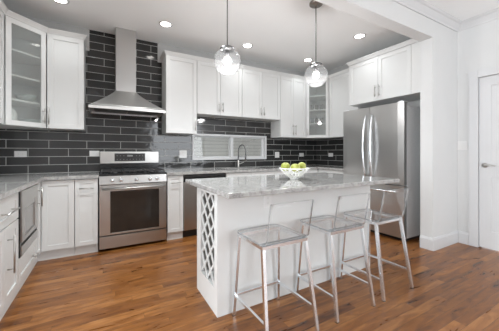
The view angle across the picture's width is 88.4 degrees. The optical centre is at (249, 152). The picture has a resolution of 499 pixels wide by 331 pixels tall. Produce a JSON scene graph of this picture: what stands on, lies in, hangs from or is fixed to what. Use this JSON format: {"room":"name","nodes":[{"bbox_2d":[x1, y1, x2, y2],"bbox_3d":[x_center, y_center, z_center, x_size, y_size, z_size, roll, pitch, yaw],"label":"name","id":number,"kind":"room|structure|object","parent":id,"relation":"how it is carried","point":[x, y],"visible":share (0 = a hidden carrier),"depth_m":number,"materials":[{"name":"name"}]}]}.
{"room":"kitchen","nodes":[
{"label":"kitchen","id":0,"kind":"room"},
{"bbox_2d":[0,14,315,174],"bbox_3d":[-0.767,-0.255,4.357,5.340,2.850,0.124,0,0,-29],"label":"wall","id":1,"kind":"structure","parent":0,"point":[48,151],"depth_m":3.70,"materials":[{"name":"grey tile"}]},
{"bbox_2d":[14,151,26,156],"bbox_3d":[-2.801,0.013,3.140,0.118,0.075,0.007,0,0,-29],"label":"wall outlet","id":2,"kind":"object","parent":1,"relation":"attached to","point":[16,153],"visible":1,"depth_m":3.14,"materials":[{"name":"white plastic"}]},
{"bbox_2d":[0,15,49,129],"bbox_3d":[-2.647,-0.850,2.876,0.598,1.120,0.609,0,0,-29],"label":"upper cabinet","id":3,"kind":"object","parent":1,"relation":"attached to","point":[25,46],"visible":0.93,"depth_m":2.96,"materials":[{"name":"white paint"}]},
{"bbox_2d":[12,108,16,119],"bbox_3d":[-2.600,-0.396,2.782,0.120,0.170,0.120,0,0,-29],"label":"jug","id":4,"kind":"object","parent":3,"relation":"in","point":[14,114],"visible":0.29,"depth_m":2.77,"materials":[{"name":"white ceramic"}]},
{"bbox_2d":[14,93,36,101],"bbox_3d":[-2.534,-0.617,2.911,0.200,0.075,0.200,0,0,-29],"label":"serving bowl","id":5,"kind":"object","parent":3,"relation":"on","point":[27,97],"visible":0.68,"depth_m":2.85,"materials":[{"name":"white ceramic"}]},
{"bbox_2d":[12,48,39,65],"bbox_3d":[-2.647,-1.099,2.876,0.559,0.018,0.569,0,0,-29],"label":"shelf","id":6,"kind":"object","parent":3,"relation":"attached to","point":[19,58],"depth_m":2.99,"materials":[{"name":"white paint"}]},
{"bbox_2d":[12,74,39,87],"bbox_3d":[-2.647,-0.829,2.876,0.559,0.018,0.569,0,0,-29],"label":"shelf","id":7,"kind":"object","parent":3,"relation":"attached to","point":[18,81],"depth_m":2.98,"materials":[{"name":"white paint"}]},
{"bbox_2d":[12,98,39,107],"bbox_3d":[-2.647,-0.569,2.876,0.559,0.018,0.569,0,0,-29],"label":"shelf","id":8,"kind":"object","parent":3,"relation":"attached to","point":[16,103],"depth_m":2.96,"materials":[{"name":"white paint"}]},
{"bbox_2d":[18,119,39,122],"bbox_3d":[-2.561,-0.348,2.988,0.200,0.075,0.200,0,0,-29],"label":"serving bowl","id":9,"kind":"object","parent":3,"relation":"in","point":[26,120],"visible":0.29,"depth_m":2.92,"materials":[{"name":"white ceramic"}]},
{"bbox_2d":[47,33,85,131],"bbox_3d":[-2.286,-0.850,3.221,0.365,1.120,0.364,0,0,-29],"label":"upper cabinet","id":10,"kind":"object","parent":1,"relation":"attached to","point":[66,56],"visible":1,"depth_m":3.11,"materials":[{"name":"white paint"}]},
{"bbox_2d":[0,0,88,47],"bbox_3d":[-2.260,-1.435,2.868,0.322,0.050,1.233,0,0,15],"label":"trim","id":11,"kind":"structure","parent":10,"relation":"attached to","point":[3,7],"depth_m":2.92,"materials":[{"name":"white paint"}]},
{"bbox_2d":[89,151,99,155],"bbox_3d":[-2.126,0.007,3.521,0.118,0.075,0.007,0,0,-29],"label":"wall outlet","id":12,"kind":"object","parent":1,"relation":"attached to","point":[91,153],"visible":1,"depth_m":3.52,"materials":[{"name":"white plastic"}]},
{"bbox_2d":[88,27,165,117],"bbox_3d":[-1.651,-1.109,3.486,0.888,1.134,0.526,0,0,-29],"label":"range hood","id":13,"kind":"object","parent":1,"relation":"attached to","point":[124,100],"visible":1,"depth_m":3.45,"materials":[{"name":"silver metal"}]},
{"bbox_2d":[162,55,196,134],"bbox_3d":[-1.065,-0.850,3.908,0.454,1.120,0.364,0,0,-29],"label":"upper cabinet","id":14,"kind":"object","parent":1,"relation":"attached to","point":[179,75],"visible":1,"depth_m":3.79,"materials":[{"name":"white paint"}]},
{"bbox_2d":[160,50,348,79],"bbox_3d":[0.156,-1.435,4.348,3.182,0.050,0.780,0,0,-13],"label":"trim","id":15,"kind":"structure","parent":14,"relation":"attached to","point":[165,52],"depth_m":4.29,"materials":[{"name":"white paint"}]},
{"bbox_2d":[179,150,186,157],"bbox_3d":[-1.066,0.017,4.118,0.118,0.122,0.007,0,0,-29],"label":"wall outlet","id":16,"kind":"object","parent":1,"relation":"attached to","point":[182,153],"visible":1,"depth_m":4.11,"materials":[{"name":"white plastic"}]},
{"bbox_2d":[197,60,241,118],"bbox_3d":[-0.528,-1.005,4.211,0.771,0.810,0.364,0,0,-29],"label":"upper cabinet","id":17,"kind":"object","parent":1,"relation":"attached to","point":[219,95],"visible":0.98,"depth_m":4.08,"materials":[{"name":"white paint"}]},
{"bbox_2d":[192,134,266,159],"bbox_3d":[-0.334,-0.102,4.587,1.440,0.435,0.128,0,0,-29],"label":"window","id":18,"kind":"structure","parent":1,"relation":"in","point":[230,156],"depth_m":4.57,"materials":[{"name":"white paint"}]},
{"bbox_2d":[236,69,279,121],"bbox_3d":[0.153,-1.005,4.594,0.784,0.810,0.364,0,0,-29],"label":"upper cabinet","id":19,"kind":"object","parent":1,"relation":"attached to","point":[260,90],"visible":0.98,"depth_m":4.46,"materials":[{"name":"white paint"}]},
{"bbox_2d":[271,76,305,138],"bbox_3d":[0.761,-0.850,4.937,0.604,1.120,0.364,0,0,-29],"label":"upper cabinet","id":20,"kind":"object","parent":1,"relation":"attached to","point":[291,124],"visible":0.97,"depth_m":4.80,"materials":[{"name":"white paint"}]},
{"bbox_2d":[299,79,331,139],"bbox_3d":[1.334,-0.850,5.110,0.585,1.120,0.621,0,0,-29],"label":"upper cabinet","id":21,"kind":"object","parent":1,"relation":"attached to","point":[315,95],"visible":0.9,"depth_m":5.22,"materials":[{"name":"white paint"}]},
{"bbox_2d":[309,95,325,101],"bbox_3d":[1.339,-1.099,5.114,0.534,0.018,0.580,0,0,-29],"label":"shelf","id":22,"kind":"object","parent":21,"relation":"attached to","point":[319,98],"depth_m":5.13,"materials":[{"name":"white paint"}]},
{"bbox_2d":[309,109,325,114],"bbox_3d":[1.339,-0.829,5.114,0.534,0.018,0.580,0,0,-29],"label":"shelf","id":23,"kind":"object","parent":21,"relation":"attached to","point":[320,111],"depth_m":5.19,"materials":[{"name":"white paint"}]},
{"bbox_2d":[309,123,325,126],"bbox_3d":[1.339,-0.569,5.114,0.534,0.018,0.580,0,0,-29],"label":"shelf","id":24,"kind":"object","parent":21,"relation":"attached to","point":[310,124],"depth_m":5.13,"materials":[{"name":"white paint"}]},
{"bbox_2d":[0,231,498,330],"bbox_3d":[-0.261,1.220,0.504,8.240,0.100,7.335,0,0,-29],"label":"floor","id":25,"kind":"structure","parent":0,"point":[148,286],"depth_m":2.08,"materials":[{"name":"red wood"}]},
{"bbox_2d":[0,193,19,320],"bbox_3d":[-1.899,0.732,1.593,0.634,0.876,0.739,0,0,-29],"label":"base cabinet","id":26,"kind":"object","parent":25,"relation":"on","point":[9,207],"visible":0.92,"depth_m":1.83,"materials":[{"name":"white paint"}]},
{"bbox_2d":[13,238,38,299],"bbox_3d":[-2.233,0.732,2.187,0.634,0.876,0.617,0,0,-29],"label":"base cabinet","id":27,"kind":"object","parent":25,"relation":"on","point":[25,263],"visible":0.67,"depth_m":2.28,"materials":[{"name":"white paint"}]},
{"bbox_2d":[17,184,37,258],"bbox_3d":[-2.185,0.576,2.213,0.464,0.536,0.612,0,0,-29],"label":"microwave","id":28,"kind":"object","parent":27,"relation":"in","point":[27,218],"visible":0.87,"depth_m":2.24,"materials":[{"name":"silver metal"}]},
{"bbox_2d":[32,179,74,268],"bbox_3d":[-2.469,0.732,2.866,0.889,0.876,0.793,0,0,-29],"label":"base cabinet","id":29,"kind":"object","parent":25,"relation":"on","point":[56,198],"visible":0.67,"depth_m":2.83,"materials":[{"name":"white paint"}]},
{"bbox_2d":[0,171,99,199],"bbox_3d":[-2.033,0.275,2.323,1.132,0.037,2.183,0,0,-29],"label":"countertop","id":30,"kind":"structure","parent":29,"relation":"on","point":[10,184],"depth_m":2.68,"materials":[{"name":"grey stone"}]},
{"bbox_2d":[75,178,98,254],"bbox_3d":[-2.013,0.732,3.197,0.225,0.876,0.634,0,0,-29],"label":"base cabinet","id":31,"kind":"object","parent":25,"relation":"on","point":[86,190],"visible":0.94,"depth_m":2.97,"materials":[{"name":"white paint"}]},
{"bbox_2d":[99,152,166,249],"bbox_3d":[-1.565,0.575,3.438,0.766,1.190,0.692,0,0,-29],"label":"range","id":32,"kind":"object","parent":25,"relation":"on","point":[132,185],"visible":1,"depth_m":3.22,"materials":[{"name":"silver metal"}]},
{"bbox_2d":[99,171,165,175],"bbox_3d":[-1.563,0.254,3.434,0.766,0.042,0.529,0,0,-29],"label":"cooktop","id":33,"kind":"object","parent":32,"relation":"in","point":[102,173],"depth_m":3.24,"materials":[{"name":"metal"}]},
{"bbox_2d":[166,175,182,239],"bbox_3d":[-1.130,0.732,3.694,0.211,0.876,0.634,0,0,-29],"label":"base cabinet","id":34,"kind":"object","parent":25,"relation":"on","point":[174,184],"visible":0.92,"depth_m":3.46,"materials":[{"name":"white paint"}]},
{"bbox_2d":[183,173,225,236],"bbox_3d":[-0.768,0.735,3.921,0.633,0.870,0.593,0,0,-29],"label":"dishwasher","id":35,"kind":"object","parent":25,"relation":"on","point":[189,191],"visible":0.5,"depth_m":3.57,"materials":[{"name":"silver metal"}]},
{"bbox_2d":[226,171,273,176],"bbox_3d":[-0.104,0.732,4.271,0.859,0.876,0.634,0,0,-29],"label":"base cabinet","id":36,"kind":"object","parent":25,"relation":"on","point":[259,173],"visible":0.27,"depth_m":4.02,"materials":[{"name":"white paint"}]},
{"bbox_2d":[231,199,318,330],"bbox_3d":[0.164,0.735,1.767,0.418,0.870,0.452,0,0,-30],"label":"bar stool","id":37,"kind":"object","parent":25,"relation":"on","point":[300,238],"visible":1,"depth_m":1.72,"materials":[{"name":"silver metal"}]},
{"bbox_2d":[197,185,369,317],"bbox_3d":[0.396,0.726,2.440,1.694,0.889,0.463,0,0,-29],"label":"kitchen island","id":38,"kind":"object","parent":25,"relation":"on","point":[219,218],"visible":0.81,"depth_m":2.10,"materials":[{"name":"white paint"}]},
{"bbox_2d":[264,195,270,207],"bbox_3d":[0.143,0.375,2.027,0.070,0.115,0.007,0,0,-29],"label":"wall outlet","id":39,"kind":"object","parent":38,"relation":"attached to","point":[267,198],"visible":0.87,"depth_m":2.02,"materials":[{"name":"white plastic"}]},
{"bbox_2d":[185,172,399,198],"bbox_3d":[0.411,0.263,2.411,1.778,0.035,0.962,0,0,-29],"label":"island countertop","id":40,"kind":"structure","parent":38,"relation":"on","point":[243,186],"depth_m":2.12,"materials":[{"name":"grey stone"}]},
{"bbox_2d":[279,167,309,178],"bbox_3d":[0.420,0.192,2.417,0.287,0.106,0.287,0,0,-29],"label":"fruit bowl","id":41,"kind":"object","parent":40,"relation":"on","point":[304,170],"visible":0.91,"depth_m":2.36,"materials":[{"name":"white ceramic"}]},
{"bbox_2d":[281,162,289,170],"bbox_3d":[0.342,0.131,2.436,0.088,0.084,0.088,0,0,-18],"label":"apple","id":42,"kind":"object","parent":41,"relation":"in","point":[283,165],"visible":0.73,"depth_m":2.41,"materials":[{"name":"green food"}]},
{"bbox_2d":[291,164,299,172],"bbox_3d":[0.422,0.139,2.363,0.088,0.083,0.088,0,0,1],"label":"apple","id":43,"kind":"object","parent":41,"relation":"in","point":[293,166],"visible":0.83,"depth_m":2.33,"materials":[{"name":"green food"}]},
{"bbox_2d":[298,162,305,170],"bbox_3d":[0.495,0.130,2.441,0.087,0.086,0.086,0,0,7],"label":"apple","id":44,"kind":"object","parent":41,"relation":"in","point":[302,165],"visible":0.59,"depth_m":2.41,"materials":[{"name":"green food"}]},
{"bbox_2d":[274,169,317,174],"bbox_3d":[0.699,0.732,4.724,0.979,0.876,0.634,0,0,-29],"label":"base cabinet","id":45,"kind":"object","parent":25,"relation":"on","point":[309,170],"visible":0.18,"depth_m":4.51,"materials":[{"name":"white paint"}]},
{"bbox_2d":[160,165,342,174],"bbox_3d":[0.316,0.275,4.204,3.249,0.037,1.210,0,0,-29],"label":"countertop","id":46,"kind":"structure","parent":45,"relation":"on","point":[325,167],"depth_m":3.98,"materials":[{"name":"grey stone"}]},
{"bbox_2d":[237,144,246,167],"bbox_3d":[-0.118,0.053,4.430,0.132,0.405,0.245,0,0,-29],"label":"faucet","id":47,"kind":"object","parent":46,"relation":"on","point":[238,163],"visible":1,"depth_m":4.47,"materials":[{"name":"grey metal"}]},
{"bbox_2d":[318,169,342,173],"bbox_3d":[1.627,0.732,4.587,0.584,0.876,0.591,0,0,-29],"label":"base cabinet","id":48,"kind":"object","parent":25,"relation":"on","point":[319,170],"visible":0.04,"depth_m":4.47,"materials":[{"name":"white paint"}]},
{"bbox_2d":[295,193,375,323],"bbox_3d":[0.671,0.735,2.056,0.418,0.870,0.452,0,0,-29],"label":"bar stool","id":49,"kind":"object","parent":25,"relation":"on","point":[332,274],"visible":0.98,"depth_m":1.99,"materials":[{"name":"clear plastic"}]},
{"bbox_2d":[339,188,413,301],"bbox_3d":[1.128,0.735,2.313,0.418,0.870,0.452,0,0,-29],"label":"bar stool","id":50,"kind":"object","parent":25,"relation":"on","point":[369,222],"visible":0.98,"depth_m":2.25,"materials":[{"name":"clear plastic"}]},
{"bbox_2d":[343,100,419,240],"bbox_3d":[1.978,0.241,3.871,0.670,1.858,0.974,0,0,-29],"label":"fridge","id":51,"kind":"object","parent":25,"relation":"on","point":[383,141],"visible":0.78,"depth_m":3.51,"materials":[{"name":"silver metal"}]},
{"bbox_2d":[1,0,498,73],"bbox_3d":[-0.261,-1.730,0.504,8.240,0.100,7.335,0,0,-29],"label":"ceiling","id":52,"kind":"structure","parent":0,"point":[281,33],"depth_m":3.35,"materials":[{"name":"paint"}]},
{"bbox_2d":[53,0,68,3],"bbox_3d":[-2.075,-1.676,2.808,0.172,0.006,0.172,0,0,-29],"label":"recessed light","id":53,"kind":"object","parent":52,"relation":"in","point":[57,1],"visible":1,"depth_m":2.84,"materials":[{"name":"white paint"}]},
{"bbox_2d":[159,21,172,27],"bbox_3d":[-1.092,-1.676,3.345,0.172,0.006,0.172,0,0,-29],"label":"recessed light","id":54,"kind":"object","parent":52,"relation":"in","point":[166,24],"visible":1,"depth_m":3.35,"materials":[{"name":"white"}]},
{"bbox_2d":[214,0,240,75],"bbox_3d":[-0.208,-1.205,2.408,0.254,0.948,0.254,0,0,-29],"label":"pendant light","id":55,"kind":"object","parent":52,"relation":"hanging from","point":[227,49],"visible":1,"depth_m":2.39,"materials":[{"name":"glass"}]},
{"bbox_2d":[242,43,252,47],"bbox_3d":[-0.032,-1.676,4.010,0.172,0.006,0.172,0,0,-29],"label":"recessed light","id":56,"kind":"object","parent":52,"relation":"in","point":[246,45],"visible":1,"depth_m":4.00,"materials":[{"name":"white"}]},
{"bbox_2d":[304,0,327,86],"bbox_3d":[0.743,-1.208,2.869,0.254,0.941,0.254,0,0,-29],"label":"pendant light","id":57,"kind":"object","parent":52,"relation":"hanging from","point":[314,4],"visible":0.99,"depth_m":2.85,"materials":[{"name":"glass"}]},
{"bbox_2d":[353,33,365,38],"bbox_3d":[1.580,-1.676,3.684,0.172,0.006,0.172,0,0,-29],"label":"recessed light","id":58,"kind":"object","parent":52,"relation":"in","point":[360,35],"visible":1,"depth_m":3.69,"materials":[{"name":"white"}]},
{"bbox_2d":[318,41,419,169],"bbox_3d":[2.097,-0.255,4.541,0.170,2.850,2.375,0,0,-29],"label":"wall","id":59,"kind":"structure","parent":0,"point":[343,67],"depth_m":4.86,"materials":[{"name":"paint"}]},
{"bbox_2d":[316,138,342,165],"bbox_3d":[1.737,-0.090,5.001,0.006,0.720,1.210,0,0,-29],"label":"backsplash","id":60,"kind":"structure","parent":59,"relation":"attached to","point":[334,145],"depth_m":5.20,"materials":[{"name":"grey tile"}]},
{"bbox_2d":[329,72,361,137],"bbox_3d":[1.762,-0.850,4.624,0.316,1.120,0.639,0,0,-29],"label":"upper cabinet","id":61,"kind":"object","parent":59,"relation":"attached to","point":[338,85],"visible":0.38,"depth_m":4.67,"materials":[{"name":"white paint"}]},
{"bbox_2d":[349,41,419,107],"bbox_3d":[2.086,-1.085,3.808,0.560,0.640,1.083,0,0,-29],"label":"upper cabinet","id":62,"kind":"object","parent":59,"relation":"attached to","point":[394,76],"visible":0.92,"depth_m":3.63,"materials":[{"name":"white paint"}]},
{"bbox_2d":[346,39,417,65],"bbox_3d":[2.082,-1.435,3.825,0.549,0.050,1.118,0,0,-29],"label":"trim","id":63,"kind":"structure","parent":62,"relation":"on","point":[408,42],"depth_m":3.64,"materials":[{"name":"white paint"}]},
{"bbox_2d":[315,0,456,237],"bbox_3d":[0.461,-0.255,2.176,5.340,2.850,0.140,0,0,-29],"label":"wall","id":64,"kind":"structure","parent":0,"point":[438,53],"depth_m":3.14,"materials":[{"name":"grey paint"}]},
{"bbox_2d":[420,231,457,250],"bbox_3d":[2.428,1.095,3.276,0.634,0.150,0.154,0,0,-29],"label":"baseboard","id":65,"kind":"structure","parent":64,"relation":"attached to","point":[433,244],"depth_m":3.15,"materials":[{"name":"white paint"}]},
{"bbox_2d":[392,0,498,31],"bbox_3d":[0.361,-1.634,-0.600,8.040,0.090,4.600,0,0,-29],"label":"crown molding","id":66,"kind":"structure","parent":64,"relation":"attached to","point":[422,7],"depth_m":3.06,"materials":[{"name":"white paint"}]},
{"bbox_2d":[457,18,498,232],"bbox_3d":[3.932,-0.255,1.353,0.100,2.850,4.700,0,0,-29],"label":"wall","id":67,"kind":"structure","parent":0,"point":[477,46],"depth_m":3.29,"materials":[{"name":"grey paint"}]},
{"bbox_2d":[457,141,466,149],"bbox_3d":[2.757,-0.098,3.326,0.010,0.115,0.105,0,0,-29],"label":"light switch","id":68,"kind":"object","parent":67,"relation":"attached to","point":[461,145],"visible":1,"depth_m":3.33,"materials":[{"name":"white plastic"}]},
{"bbox_2d":[458,231,468,244],"bbox_3d":[2.764,1.095,3.312,0.014,0.150,0.108,0,0,-29],"label":"baseboard","id":69,"kind":"structure","parent":67,"relation":"attached to","point":[463,237],"depth_m":3.31,"materials":[{"name":"white paint"}]},
{"bbox_2d":[469,66,498,246],"bbox_3d":[3.076,0.072,2.853,0.120,2.195,0.993,0,0,-29],"label":"door frame","id":70,"kind":"structure","parent":67,"relation":"attached to","point":[474,76],"depth_m":3.20,"materials":[{"name":"white paint"}]},
{"bbox_2d":[479,74,498,250],"bbox_3d":[3.042,0.114,2.834,0.098,2.089,0.805,0,0,-29],"label":"door","id":71,"kind":"structure","parent":67,"relation":"in","point":[489,85],"depth_m":3.10,"materials":[{"name":"white paint"}]},
{"bbox_3d":[-2.555,-0.255,1.990,0.100,2.850,2.495,0,0,-29],"label":"wall","id":72,"kind":"structure","parent":0,"visible":0},
{"bbox_2d":[0,9,3,123],"bbox_3d":[-2.499,-0.850,2.359,0.344,1.120,0.423,0,0,-29],"label":"upper cabinet","id":73,"kind":"object","parent":72,"relation":"attached to","point":[1,12],"visible":1,"depth_m":2.55,"materials":[{"name":"white paint"}]},
{"label":"outside","id":74,"kind":"structure","parent":0,"visible":0},
{"bbox_2d":[194,137,260,157],"bbox_3d":[-0.443,-0.530,5.678,4.400,3.800,0.100,0,0,-29],"label":"wall","id":75,"kind":"structure","parent":74,"point":[203,146],"depth_m":5.55,"materials":[{"name":"beige"}]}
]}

